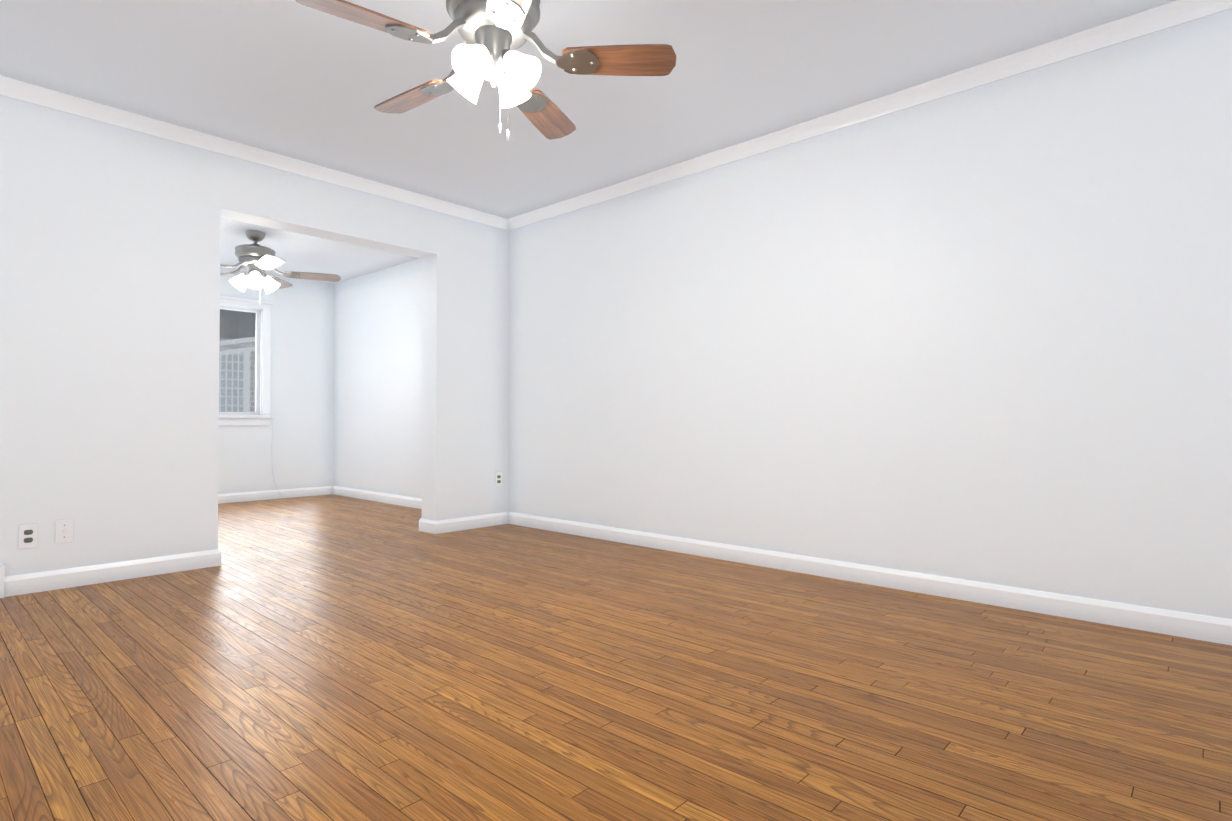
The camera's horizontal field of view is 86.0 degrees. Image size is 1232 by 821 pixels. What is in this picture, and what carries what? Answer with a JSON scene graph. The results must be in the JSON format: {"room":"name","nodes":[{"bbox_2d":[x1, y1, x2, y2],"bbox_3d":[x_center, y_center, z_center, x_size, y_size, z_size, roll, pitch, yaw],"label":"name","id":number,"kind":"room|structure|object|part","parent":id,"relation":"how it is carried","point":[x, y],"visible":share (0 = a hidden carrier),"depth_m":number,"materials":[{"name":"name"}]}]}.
{"room":"empty living room","nodes":[
{"label":"empty living room","id":0,"kind":"room"},
{"bbox_2d":[0,95,508,576],"bbox_3d":[-2.345,-0.341,4.016,0.200,2.500,4.100,-1,-1,42],"label":"wall","id":1,"kind":"structure","parent":0,"point":[109,322],"depth_m":3.62,"materials":[{"name":"paint"}]},
{"bbox_2d":[18,523,37,548],"bbox_3d":[-2.891,0.618,3.249,0.009,0.118,0.072,-1,-1,42],"label":"electrical outlet","id":2,"kind":"object","parent":1,"relation":"attached to","point":[27,535],"visible":1,"depth_m":3.25,"materials":[{"name":"plastic"}]},
{"bbox_2d":[55,519,72,543],"bbox_3d":[-2.797,0.612,3.348,0.014,0.118,0.072,-1,-1,42],"label":"cable wall plate","id":3,"kind":"object","parent":1,"relation":"attached to","point":[63,530],"visible":1,"depth_m":3.35,"materials":[{"name":"plastic"}]},
{"bbox_2d":[4,549,220,596],"bbox_3d":[-2.971,0.849,3.153,0.015,0.095,1.945,-1,-1,42],"label":"baseboard","id":4,"kind":"structure","parent":1,"relation":"attached to","point":[14,585],"depth_m":3.47,"materials":[{"name":"paint"}]},
{"bbox_2d":[0,75,507,229],"bbox_3d":[-2.257,-1.554,3.940,0.056,0.076,3.960,-1,-1,42],"label":"crown molding","id":5,"kind":"structure","parent":1,"relation":"attached to","point":[9,87],"depth_m":3.87,"materials":[{"name":"paint"}]},
{"bbox_2d":[419,518,431,532],"bbox_3d":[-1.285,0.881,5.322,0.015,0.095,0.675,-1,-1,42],"label":"baseboard","id":6,"kind":"structure","parent":1,"relation":"attached to","point":[425,525],"depth_m":5.01,"materials":[{"name":"paint"}]},
{"bbox_2d":[432,512,507,533],"bbox_3d":[-1.125,0.878,5.176,0.015,0.095,0.675,-1,-1,42],"label":"baseboard","id":7,"kind":"structure","parent":1,"relation":"attached to","point":[465,523],"depth_m":5.15,"materials":[{"name":"paint"}]},
{"bbox_2d":[495,472,501,486],"bbox_3d":[-0.954,0.559,5.374,0.009,0.118,0.072,-1,-1,42],"label":"electrical outlet","id":8,"kind":"object","parent":1,"relation":"attached to","point":[498,478],"visible":1,"depth_m":5.37,"materials":[{"name":"plastic"}]},
{"bbox_2d":[218,267,334,493],"bbox_3d":[-4.270,-0.264,6.617,0.150,2.420,2.850,-1,-1,42],"label":"wall","id":9,"kind":"structure","parent":0,"point":[302,372],"depth_m":7.28,"materials":[{"name":"paint"}]},
{"bbox_2d":[219,296,273,425],"bbox_3d":[-4.130,-0.508,6.733,0.205,1.323,1.145,-1,-1,42],"label":"window","id":10,"kind":"structure","parent":9,"relation":"in","point":[263,417],"depth_m":7.04,"materials":[{"name":"paint"}]},
{"bbox_3d":[-4.144,-0.519,6.746,0.046,1.125,0.929,-1,-1,42],"label":"window sash","id":11,"kind":"part","parent":10,"relation":"part of","materials":[{"name":"white wood"}]},
{"bbox_2d":[270,415,283,497],"bbox_3d":[-3.644,0.496,7.097,0.051,0.906,0.156,-1,-1,42],"label":"cord","id":12,"kind":"object","parent":10,"relation":"hanging from","point":[271,456],"visible":0.96,"depth_m":7.06,"materials":[{"name":"white plastic"}]},
{"bbox_2d":[218,486,331,503],"bbox_3d":[-4.151,0.899,6.607,0.015,0.095,2.640,-1,-1,42],"label":"baseboard","id":13,"kind":"structure","parent":9,"relation":"attached to","point":[325,490],"depth_m":7.10,"materials":[{"name":"paint"}]},
{"bbox_2d":[220,218,418,283],"bbox_3d":[-3.111,-1.587,5.680,3.150,0.200,3.000,-1,-1,42],"label":"ceiling","id":14,"kind":"structure","parent":0,"point":[297,252],"depth_m":6.22,"materials":[{"name":"paint"}]},
{"bbox_2d":[220,230,340,304],"bbox_3d":[-3.001,-1.185,5.480,1.243,0.610,1.261,-1,-1,42],"label":"ceiling fan","id":15,"kind":"object","parent":14,"relation":"hanging from","point":[256,257],"visible":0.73,"depth_m":5.47,"materials":[{"name":"silver metal"}]},
{"bbox_2d":[230,271,279,292],"bbox_3d":[-2.994,-1.070,5.526,0.373,0.148,0.362,-1,-1,42],"label":"shades","id":16,"kind":"object","parent":15,"relation":"attached to","point":[252,280],"visible":1,"depth_m":5.47,"materials":[{"name":"white glass"}]},
{"bbox_2d":[0,0,1173,217],"bbox_3d":[-0.443,-1.676,2.300,5.350,0.120,4.400,-1,-1,42],"label":"ceiling","id":17,"kind":"structure","parent":0,"point":[292,78],"depth_m":3.12,"materials":[{"name":"paint"}]},
{"bbox_2d":[296,0,675,140],"bbox_3d":[-0.483,-1.289,2.400,1.244,0.650,1.261,-1,-1,42],"label":"fan","id":18,"kind":"object","parent":17,"relation":"hanging from","point":[494,34],"visible":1,"depth_m":2.35,"materials":[{"name":"brown wood"}]},
{"bbox_2d":[0,494,1231,820],"bbox_3d":[-1.606,0.959,3.324,8.800,0.120,4.700,-1,-1,42],"label":"floor","id":19,"kind":"structure","parent":0,"point":[326,658],"depth_m":2.06,"materials":[{"name":"brown wood"}]},
{"bbox_2d":[0,562,4,597],"bbox_3d":[-3.009,0.813,3.101,0.030,0.166,0.198,-1,-1,42],"label":"block","id":20,"kind":"object","parent":19,"relation":"on","point":[2,568],"visible":1,"depth_m":3.16,"materials":[{"name":"paint"}]},
{"bbox_2d":[333,8,1231,618],"bbox_3d":[-0.174,-0.328,4.912,8.500,2.500,0.150,-1,-1,42],"label":"wall","id":21,"kind":"structure","parent":0,"point":[981,334],"depth_m":3.29,"materials":[{"name":"paint"}]},
{"bbox_2d":[332,486,421,508],"bbox_3d":[-2.151,0.899,6.586,3.000,0.095,0.015,-1,-1,42],"label":"baseboard","id":22,"kind":"structure","parent":21,"relation":"attached to","point":[412,502],"depth_m":6.87,"materials":[{"name":"paint"}]},
{"bbox_2d":[508,0,1231,229],"bbox_3d":[0.938,-1.556,3.775,5.000,0.076,0.056,-1,-1,42],"label":"crown molding","id":23,"kind":"structure","parent":21,"relation":"attached to","point":[1150,20],"depth_m":3.25,"materials":[{"name":"paint"}]},
{"bbox_2d":[508,512,1231,644],"bbox_3d":[0.952,0.858,3.756,5.000,0.095,0.015,-1,-1,42],"label":"baseboard","id":24,"kind":"structure","parent":21,"relation":"attached to","point":[1187,625],"depth_m":3.20,"materials":[{"name":"paint"}]},
{"label":"outside","id":25,"kind":"structure","parent":0,"visible":0},
{"bbox_2d":[219,309,255,411],"bbox_3d":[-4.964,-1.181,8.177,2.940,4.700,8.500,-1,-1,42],"label":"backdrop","id":26,"kind":"structure","parent":25,"point":[242,363],"depth_m":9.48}
]}

